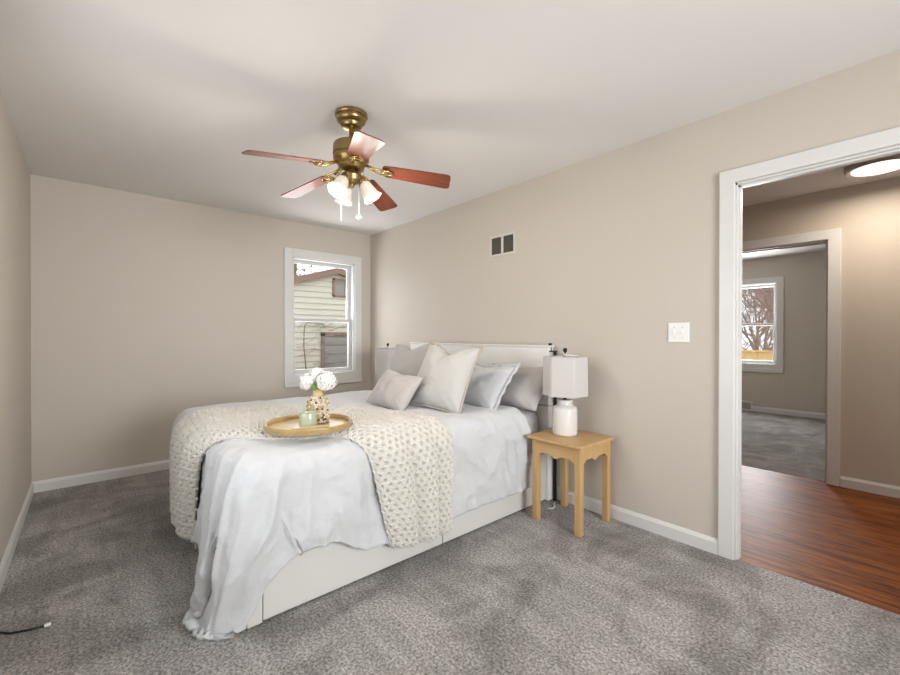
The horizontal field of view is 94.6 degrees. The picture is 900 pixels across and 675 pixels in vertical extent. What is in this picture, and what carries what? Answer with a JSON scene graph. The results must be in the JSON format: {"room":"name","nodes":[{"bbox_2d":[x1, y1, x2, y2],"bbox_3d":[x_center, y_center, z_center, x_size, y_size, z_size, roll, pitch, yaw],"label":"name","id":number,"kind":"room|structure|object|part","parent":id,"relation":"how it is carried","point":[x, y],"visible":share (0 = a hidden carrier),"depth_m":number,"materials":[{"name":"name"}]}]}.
{"room":"bedroom","nodes":[
{"label":"bedroom","id":0,"kind":"room"},
{"bbox_2d":[0,90,31,563],"bbox_3d":[-1.224,-0.014,0.795,0.150,2.440,6.200,0,0,-41],"label":"wall","id":1,"kind":"structure","parent":0,"point":[15,239],"depth_m":2.44,"materials":[{"name":"beige paint"}]},
{"bbox_2d":[0,482,33,591],"bbox_3d":[-1.163,1.163,0.855,0.014,0.085,6.200,0,0,-41],"label":"baseboard","id":2,"kind":"structure","parent":1,"relation":"attached to","point":[5,563],"depth_m":2.36,"materials":[{"name":"white paint"}]},
{"bbox_2d":[30,174,369,481],"bbox_3d":[-2.177,-0.032,4.178,3.165,2.440,0.150,0,0,-41],"label":"wall","id":3,"kind":"structure","parent":0,"point":[146,310],"depth_m":3.64,"materials":[{"name":"beige paint"}]},
{"bbox_2d":[33,460,169,492],"bbox_3d":[-2.090,1.146,4.152,2.955,0.085,0.014,0,0,-41],"label":"baseboard","id":4,"kind":"structure","parent":3,"relation":"attached to","point":[97,476],"depth_m":3.43,"materials":[{"name":"white paint"}]},
{"bbox_2d":[284,247,361,387],"bbox_3d":[-1.465,-0.214,4.779,0.920,1.500,0.180,0,0,-41],"label":"window","id":5,"kind":"structure","parent":3,"relation":"in","point":[352,373],"depth_m":4.80,"materials":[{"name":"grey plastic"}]},
{"bbox_3d":[-1.491,-0.520,4.808,0.714,0.682,0.030,0,0,-41],"label":"sash","id":6,"kind":"part","parent":5,"relation":"part of","materials":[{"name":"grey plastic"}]},
{"bbox_3d":[-1.468,0.088,4.784,0.714,0.610,0.030,0,0,-41],"label":"sash","id":7,"kind":"part","parent":5,"relation":"part of","materials":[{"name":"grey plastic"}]},
{"bbox_3d":[-1.416,0.508,4.726,0.920,0.055,0.030,0,0,-41],"label":"sill","id":8,"kind":"part","parent":5,"relation":"part of","materials":[{"name":"white paint"}]},
{"bbox_2d":[0,0,899,235],"bbox_3d":[0.617,-1.270,2.395,5.035,0.140,6.500,0,0,-41],"label":"ceiling","id":9,"kind":"structure","parent":0,"point":[165,99],"depth_m":2.02,"materials":[{"name":"paint"}]},
{"bbox_2d":[242,106,450,220],"bbox_3d":[-0.575,-0.941,2.284,1.027,0.600,1.070,0,0,-41],"label":"ceiling fan","id":10,"kind":"object","parent":9,"relation":"hanging from","point":[352,154],"visible":1,"depth_m":2.27,"materials":[{"name":"gold metal"}]},
{"bbox_3d":[-0.823,-0.899,2.073,0.378,0.006,0.132,-11,19,-39],"label":"blade","id":11,"kind":"part","parent":10,"relation":"part of","materials":[{"name":"brown wood"}]},
{"bbox_3d":[-0.852,-0.902,2.495,0.378,0.006,0.132,-9,7,32],"label":"blade","id":12,"kind":"part","parent":10,"relation":"part of","materials":[{"name":"brown wood"}]},
{"bbox_3d":[-0.584,-0.817,2.220,0.108,0.096,0.108,0,-33,24],"label":"lamp shade","id":13,"kind":"part","parent":10,"relation":"part of","materials":[{"name":"white glass"}]},
{"bbox_3d":[-0.601,-0.817,2.379,0.108,0.096,0.108,0,33,-36],"label":"lamp shade","id":14,"kind":"part","parent":10,"relation":"part of","materials":[{"name":"white glass"}]},
{"bbox_3d":[-0.412,-0.899,1.970,0.132,0.006,0.378,13,3,-23],"label":"blade","id":15,"kind":"part","parent":10,"relation":"part of","materials":[{"name":"brown wood"}]},
{"bbox_3d":[-0.455,-0.817,2.314,0.108,0.096,0.108,-33,4,-5],"label":"lamp shade","id":16,"kind":"part","parent":10,"relation":"part of","materials":[{"name":"white glass"}]},
{"bbox_3d":[-0.459,-0.902,2.654,0.132,0.006,0.378,-12,-10,12],"label":"blade","id":17,"kind":"part","parent":10,"relation":"part of","materials":[{"name":"brown wood"}]},
{"bbox_3d":[-0.187,-0.900,2.329,0.378,0.006,0.132,8,-12,-4],"label":"blade","id":18,"kind":"part","parent":10,"relation":"part of","materials":[{"name":"brown wood"}]},
{"bbox_2d":[844,153,899,177],"bbox_3d":[2.942,-1.173,2.846,0.352,0.056,0.352,0,0,-41],"label":"ceiling light","id":19,"kind":"object","parent":9,"relation":"attached to","point":[888,164],"visible":0.94,"depth_m":2.82,"materials":[{"name":"white glass"}]},
{"bbox_2d":[850,159,899,176],"bbox_3d":[2.942,-1.155,2.846,0.288,0.020,0.288,0,0,-41],"label":"diffuser","id":20,"kind":"object","parent":19,"relation":"attached to","point":[861,169],"depth_m":2.83,"materials":[{"name":"white"}]},
{"bbox_2d":[0,410,899,674],"bbox_3d":[2.072,1.245,3.582,8.475,0.100,6.350,0,0,-41],"label":"floor","id":21,"kind":"structure","parent":0,"point":[105,563],"depth_m":1.92,"materials":[{"name":"grey carpet"}]},
{"bbox_2d":[0,622,50,634],"bbox_3d":[-1.775,1.188,1.700,0.232,0.022,0.050,0,0,-7],"label":"power cord","id":22,"kind":"object","parent":21,"relation":"on","point":[49,623],"visible":1,"depth_m":1.69,"materials":[{"name":"black rubber"}]},
{"bbox_2d":[197,342,556,630],"bbox_3d":[-0.589,0.618,3.003,2.127,1.155,1.755,0,0,-41],"label":"bed","id":23,"kind":"object","parent":21,"relation":"on","point":[319,571],"visible":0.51,"depth_m":2.15,"materials":[{"name":"white laminate"}]},
{"bbox_3d":[-0.818,1.019,1.732,0.061,0.354,0.032,0,0,-41],"label":"corner post","id":24,"kind":"part","parent":23,"relation":"part of","materials":[{"name":"white laminate"}]},
{"bbox_3d":[-0.422,1.017,2.077,0.983,0.343,0.028,0,0,-41],"label":"drawer","id":25,"kind":"part","parent":23,"relation":"part of","materials":[{"name":"white laminate"}]},
{"bbox_3d":[0.174,0.627,3.689,0.060,1.119,1.715,0,0,-41],"label":"headboard","id":26,"kind":"part","parent":23,"relation":"part of","materials":[{"name":"white laminate"}]},
{"bbox_3d":[0.322,1.014,2.727,0.981,0.343,0.028,0,0,-41],"label":"drawer","id":27,"kind":"part","parent":23,"relation":"part of","materials":[{"name":"white laminate"}]},
{"bbox_2d":[518,409,537,452],"bbox_3d":[-0.598,0.701,2.989,2.005,0.320,1.565,0,0,-41],"label":"mattress","id":28,"kind":"object","parent":23,"relation":"on","point":[532,418],"visible":0.12,"depth_m":3.01,"materials":[{"name":"grey fabric"}]},
{"bbox_2d":[169,390,531,640],"bbox_3d":[-0.741,0.840,2.869,2.077,0.730,1.851,0,0,-41],"label":"duvet","id":29,"kind":"object","parent":28,"relation":"on","point":[262,505],"visible":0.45,"depth_m":1.85,"materials":[{"name":"grey fabric"}]},
{"bbox_2d":[169,405,453,548],"bbox_3d":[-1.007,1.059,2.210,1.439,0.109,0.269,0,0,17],"label":"knitted throw","id":30,"kind":"object","parent":29,"relation":"on","point":[410,454],"visible":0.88,"depth_m":2.17,"materials":[{"name":"beige fabric"}]},
{"bbox_2d":[263,413,351,435],"bbox_3d":[-0.714,0.437,2.106,0.422,0.030,0.422,0,0,-41],"label":"round tray","id":31,"kind":"object","parent":30,"relation":"on","point":[281,426],"visible":0.84,"depth_m":2.05,"materials":[{"name":"brown wood"}]},
{"bbox_2d":[299,411,316,426],"bbox_3d":[-0.709,0.409,2.077,0.086,0.070,0.086,0,0,-41],"label":"candle","id":32,"kind":"object","parent":31,"relation":"on","point":[306,418],"visible":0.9,"depth_m":2.04,"materials":[{"name":"green glass"}]},
{"bbox_2d":[292,424,328,429],"bbox_3d":[-0.674,0.438,2.014,0.170,0.013,0.036,0,0,-23],"label":"wooden bar","id":33,"kind":"object","parent":31,"relation":"on","point":[326,425],"visible":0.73,"depth_m":2.00,"materials":[{"name":"brown wood"}]},
{"bbox_2d":[306,389,329,423],"bbox_3d":[-0.693,0.357,2.183,0.117,0.172,0.118,0,0,-41],"label":"vase","id":34,"kind":"object","parent":31,"relation":"on","point":[318,402],"visible":0.8,"depth_m":2.15,"materials":[{"name":"beige ceramic"}]},
{"bbox_2d":[298,373,318,390],"bbox_3d":[-0.736,0.290,2.171,0.092,0.206,0.128,0,0,-41],"label":"flower","id":35,"kind":"object","parent":34,"relation":"in","point":[305,381],"visible":0.87,"depth_m":2.15,"materials":[{"name":"white plant"}]},
{"bbox_2d":[309,367,322,384],"bbox_3d":[-0.698,0.276,2.196,0.093,0.235,0.108,0,0,-41],"label":"flower","id":36,"kind":"object","parent":34,"relation":"in","point":[316,371],"visible":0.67,"depth_m":2.17,"materials":[{"name":"white plant"}]},
{"bbox_2d":[315,371,337,390],"bbox_3d":[-0.647,0.284,2.168,0.107,0.220,0.113,0,0,-41],"label":"flower","id":37,"kind":"object","parent":34,"relation":"in","point":[326,381],"visible":0.98,"depth_m":2.14,"materials":[{"name":"white plant"}]},
{"bbox_2d":[366,369,423,410],"bbox_3d":[-0.394,0.367,2.908,0.453,0.270,0.196,0,0,45],"label":"cushion","id":38,"kind":"object","parent":29,"relation":"on","point":[393,390],"visible":0.98,"depth_m":2.82,"materials":[{"name":"grey fabric"}]},
{"bbox_2d":[388,341,438,375],"bbox_3d":[-0.338,0.268,3.361,0.525,0.480,0.267,0,0,40],"label":"pillow","id":39,"kind":"object","parent":29,"relation":"on","point":[404,360],"visible":0.38,"depth_m":3.28,"materials":[{"name":"grey fabric"}]},
{"bbox_2d":[408,342,482,413],"bbox_3d":[-0.050,0.271,2.879,0.517,0.465,0.262,0,0,40],"label":"cushion","id":40,"kind":"object","parent":29,"relation":"on","point":[444,385],"visible":0.94,"depth_m":2.77,"materials":[{"name":"grey fabric"}]},
{"bbox_2d":[464,361,519,409],"bbox_3d":[0.206,0.354,3.090,0.279,0.356,0.603,0,0,-39],"label":"pillow","id":41,"kind":"object","parent":29,"relation":"on","point":[488,383],"visible":0.64,"depth_m":2.94,"materials":[{"name":"grey fabric"}]},
{"bbox_2d":[492,363,542,411],"bbox_3d":[0.465,0.360,3.127,0.262,0.295,0.600,0,0,-43],"label":"pillow","id":42,"kind":"object","parent":28,"relation":"on","point":[525,388],"visible":0.44,"depth_m":2.96,"materials":[{"name":"grey fabric"}]},
{"bbox_3d":[0.770,0.646,3.046,0.022,1.100,0.015,0,0,-41],"label":"headboard post","id":43,"kind":"part","parent":23,"relation":"part of","materials":[{"name":"white wood"}]},
{"bbox_2d":[527,429,613,537],"bbox_3d":[0.789,0.922,2.728,0.389,0.553,0.406,0,0,-41],"label":"nightstand","id":44,"kind":"object","parent":21,"relation":"on","point":[581,447],"visible":0.91,"depth_m":2.68,"materials":[{"name":"brown wood"}]},
{"bbox_3d":[0.572,0.932,2.749,0.040,0.532,0.040,0,0,-41],"label":"leg","id":45,"kind":"part","parent":44,"relation":"part of","materials":[{"name":"brown wood"}]},
{"bbox_3d":[0.816,0.931,2.962,0.040,0.532,0.040,0,0,-41],"label":"leg","id":46,"kind":"part","parent":44,"relation":"part of","materials":[{"name":"brown wood"}]},
{"bbox_2d":[543,348,587,436],"bbox_3d":[0.766,0.357,2.767,0.293,0.576,0.270,0,0,-41],"label":"table lamp","id":47,"kind":"object","parent":44,"relation":"on","point":[564,377],"visible":1,"depth_m":2.68,"materials":[{"name":"white ceramic"}]},
{"bbox_3d":[0.766,0.255,2.767,0.293,0.256,0.270,0,0,-41],"label":"lamp shade","id":48,"kind":"part","parent":47,"relation":"part of","materials":[{"name":"grey fabric"}]},
{"bbox_3d":[0.780,0.933,2.511,0.040,0.532,0.040,0,0,-41],"label":"leg","id":49,"kind":"part","parent":44,"relation":"part of","materials":[{"name":"brown wood"}]},
{"bbox_3d":[1.024,0.932,2.724,0.040,0.532,0.040,0,0,-41],"label":"leg","id":50,"kind":"part","parent":44,"relation":"part of","materials":[{"name":"brown wood"}]},
{"bbox_3d":[-0.679,0.912,4.409,0.389,0.553,0.406,0,0,-41],"label":"nightstand","id":51,"kind":"object","parent":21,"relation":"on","visible":0},
{"bbox_2d":[375,343,394,373],"bbox_3d":[-0.658,0.347,4.398,0.293,0.576,0.270,0,0,-41],"label":"table lamp","id":52,"kind":"object","parent":51,"relation":"on","point":[383,356],"visible":0.32,"depth_m":4.28,"materials":[{"name":"white fabric"}]},
{"bbox_2d":[370,50,899,538],"bbox_3d":[1.081,-0.022,2.808,0.060,2.440,6.200,0,0,-41],"label":"wall","id":53,"kind":"structure","parent":0,"point":[616,247],"depth_m":2.67,"materials":[{"name":"beige paint"}]},
{"bbox_2d":[490,231,515,257],"bbox_3d":[0.439,-0.778,3.488,0.008,0.184,0.286,0,0,-41],"label":"air vent","id":54,"kind":"object","parent":53,"relation":"in","point":[503,244],"visible":1,"depth_m":3.48,"materials":[{"name":"white metal"}]},
{"bbox_2d":[491,237,500,254],"bbox_3d":[0.395,-0.778,3.539,0.006,0.140,0.109,0,0,-41],"label":"grille","id":55,"kind":"object","parent":54,"relation":"attached to","point":[495,241],"depth_m":3.54,"materials":[{"name":"grey metal"}]},
{"bbox_2d":[503,234,512,252],"bbox_3d":[0.483,-0.778,3.438,0.006,0.140,0.109,0,0,-41],"label":"grille","id":56,"kind":"object","parent":54,"relation":"attached to","point":[507,238],"depth_m":3.44,"materials":[{"name":"grey metal"}]},
{"bbox_2d":[557,487,717,554],"bbox_3d":[0.248,1.150,3.710,0.014,0.085,3.755,0,0,-41],"label":"baseboard","id":57,"kind":"structure","parent":53,"relation":"attached to","point":[704,542],"depth_m":2.55,"materials":[{"name":"white paint"}]},
{"bbox_2d":[668,322,688,341],"bbox_3d":[1.345,-0.030,2.447,0.017,0.116,0.116,0,0,-41],"label":"light switch","id":58,"kind":"object","parent":53,"relation":"attached to","point":[677,332],"visible":1,"depth_m":2.45,"materials":[{"name":"white plastic"}]},
{"bbox_2d":[718,127,899,559],"bbox_3d":[1.819,0.150,1.964,0.098,2.105,0.934,0,0,-41],"label":"door frame","id":59,"kind":"structure","parent":53,"relation":"in","point":[884,143],"depth_m":2.24,"materials":[{"name":"white paint"}]},
{"bbox_3d":[1.506,0.149,2.262,0.018,2.104,0.073,0,0,-41],"label":"casing","id":60,"kind":"part","parent":59,"relation":"part of","materials":[{"name":"white paint"}]},
{"bbox_3d":[1.790,-0.865,1.933,0.019,0.074,0.934,0,0,-41],"label":"casing","id":61,"kind":"part","parent":59,"relation":"part of","materials":[{"name":"white paint"}]},
{"bbox_2d":[742,251,825,412],"bbox_3d":[4.983,-0.038,6.647,0.150,2.440,3.150,0,0,-41],"label":"wall","id":62,"kind":"structure","parent":0,"point":[800,386],"depth_m":6.25,"materials":[{"name":"beige paint"}]},
{"bbox_2d":[742,400,752,410],"bbox_3d":[4.770,1.104,6.773,0.012,0.155,0.270,0,0,-41],"label":"air vent","id":63,"kind":"object","parent":62,"relation":"in","point":[746,405],"visible":0.51,"depth_m":6.73,"materials":[{"name":"beige metal"}]},
{"bbox_2d":[742,402,750,409],"bbox_3d":[4.771,1.107,6.774,0.008,0.110,0.220,0,0,-41],"label":"grille","id":64,"kind":"object","parent":63,"relation":"attached to","point":[745,405],"depth_m":6.74,"materials":[{"name":"silver metal"}]},
{"bbox_2d":[742,276,783,372],"bbox_3d":[4.826,-0.199,6.804,0.180,1.490,1.035,0,0,-41],"label":"window","id":65,"kind":"structure","parent":62,"relation":"in","point":[777,365],"depth_m":6.46,"materials":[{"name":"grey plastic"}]},
{"bbox_3d":[4.829,0.088,6.809,0.030,0.630,0.829,0,0,-41],"label":"sash","id":66,"kind":"part","parent":65,"relation":"part of","materials":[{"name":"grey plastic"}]},
{"bbox_3d":[4.856,-0.515,6.829,0.030,0.652,0.829,0,0,-41],"label":"sash","id":67,"kind":"part","parent":65,"relation":"part of","materials":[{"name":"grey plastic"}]},
{"bbox_3d":[4.769,0.519,6.759,0.030,0.055,1.035,0,0,-41],"label":"sill","id":68,"kind":"part","parent":65,"relation":"part of","materials":[{"name":"white paint"}]},
{"bbox_2d":[752,406,824,418],"bbox_3d":[5.358,1.143,6.098,0.014,0.085,1.520,0,0,-41],"label":"baseboard","id":69,"kind":"structure","parent":62,"relation":"attached to","point":[754,408],"depth_m":6.32,"materials":[{"name":"white paint"}]},
{"bbox_2d":[742,244,825,259],"bbox_3d":[3.695,-1.303,5.515,3.475,0.100,3.150,0,0,-41],"label":"ceiling","id":70,"kind":"structure","parent":0,"point":[817,248],"depth_m":6.13,"materials":[{"name":"paint"}]},
{"bbox_2d":[742,176,899,486],"bbox_3d":[2.999,-0.049,3.587,0.115,2.490,5.150,0,0,-41],"label":"wall","id":71,"kind":"structure","parent":0,"point":[867,215],"depth_m":3.23,"materials":[{"name":"paint"}]},
{"bbox_2d":[742,228,840,485],"bbox_3d":[2.871,0.157,3.735,0.153,2.076,0.950,0,0,-41],"label":"door frame","id":72,"kind":"structure","parent":71,"relation":"in","point":[831,238],"depth_m":3.37,"materials":[{"name":"white paint"}]},
{"bbox_3d":[2.821,-0.841,3.686,0.019,0.080,0.950,0,0,-41],"label":"casing","id":73,"kind":"part","parent":72,"relation":"part of","materials":[{"name":"white paint"}]},
{"bbox_3d":[3.107,0.160,3.363,0.018,2.075,0.079,0,0,-41],"label":"casing","id":74,"kind":"part","parent":72,"relation":"part of","materials":[{"name":"white paint"}]},
{"bbox_2d":[840,476,899,498],"bbox_3d":[3.840,1.159,2.531,0.014,0.085,2.142,0,0,-41],"label":"baseboard","id":75,"kind":"structure","parent":71,"relation":"attached to","point":[846,482],"depth_m":3.20,"materials":[{"name":"white paint"}]},
{"label":"outside","id":76,"kind":"structure","parent":0,"visible":0},
{"bbox_3d":[-2.389,1.681,10.542,55.000,0.150,50.000,0,0,-41],"label":"ground","id":77,"kind":"structure","parent":76,"visible":0},
{"bbox_2d":[294,263,328,276],"bbox_3d":[-6.575,-2.325,17.065,5.828,7.799,5.412,0,0,14],"label":"leafy tree","id":78,"kind":"object","parent":77,"relation":"on","point":[295,265],"visible":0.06,"depth_m":16.81,"materials":[{"name":"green plant"}]},
{"bbox_2d":[294,268,346,369],"bbox_3d":[-4.006,0.082,10.488,9.700,3.046,5.300,0,0,-41],"label":"house","id":79,"kind":"structure","parent":77,"relation":"on","point":[322,294],"depth_m":8.33,"materials":[{"name":"beige paint"}]},
{"bbox_2d":[296,322,346,368],"bbox_3d":[-2.447,0.613,8.387,1.328,2.009,0.048,0,0,-41],"label":"vine","id":80,"kind":"object","parent":79,"relation":"attached to","point":[305,322],"visible":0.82,"depth_m":8.18,"materials":[{"name":"brown"}]},
{"bbox_3d":[-2.018,0.755,8.822,1.500,1.720,0.070,0,0,-41],"label":"door frame","id":81,"kind":"part","parent":79,"relation":"part of","materials":[{"name":"brown paint"}]},
{"bbox_3d":[-2.288,-1.024,8.599,0.230,0.300,0.016,0,0,-41],"label":"pane","id":82,"kind":"part","parent":79,"relation":"part of","materials":[{"name":"white glass"}]},
{"bbox_2d":[742,326,770,350],"bbox_3d":[6.694,0.547,12.527,2.601,2.125,9.568,0,0,-41],"label":"brushwood","id":83,"kind":"object","parent":77,"relation":"on","point":[766,326],"visible":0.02,"depth_m":10.79,"materials":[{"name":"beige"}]},
{"bbox_2d":[742,350,772,360],"bbox_3d":[7.543,0.949,9.832,0.090,1.280,9.130,0,0,-41],"label":"wooden fence","id":84,"kind":"object","parent":77,"relation":"on","point":[765,355],"visible":0.04,"depth_m":9.97,"materials":[{"name":"yellow wood"}]},
{"bbox_3d":[7.543,0.839,9.831,0.090,1.060,9.130,0,0,-41],"label":"rail","id":85,"kind":"part","parent":84,"relation":"part of","materials":[{"name":"yellow wood"}]},
{"bbox_2d":[742,287,773,350],"bbox_3d":[9.089,-0.807,11.726,5.214,4.859,4.405,0,0,-16],"label":"bare tree","id":86,"kind":"object","parent":77,"relation":"on","point":[758,299],"visible":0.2,"depth_m":12.12,"materials":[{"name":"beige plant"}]},
{"bbox_2d":[742,287,773,349],"bbox_3d":[10.600,-1.431,15.341,6.292,6.057,5.989,0,0,-35],"label":"bare tree","id":87,"kind":"object","parent":77,"relation":"on","point":[748,291],"visible":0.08,"depth_m":15.06,"materials":[{"name":"brown plant"}]},
{"bbox_2d":[742,288,773,349],"bbox_3d":[14.229,-2.407,18.472,7.181,7.987,7.228,0,0,28],"label":"bare tree","id":88,"kind":"object","parent":77,"relation":"on","point":[747,302],"visible":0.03,"depth_m":18.55,"materials":[{"name":"beige plant"}]},
{"bbox_2d":[743,287,772,349],"bbox_3d":[16.169,-2.061,21.739,8.381,7.289,5.800,0,0,17],"label":"bare tree","id":89,"kind":"object","parent":77,"relation":"on","point":[764,347],"visible":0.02,"depth_m":21.90,"materials":[{"name":"brown plant"}]}
]}

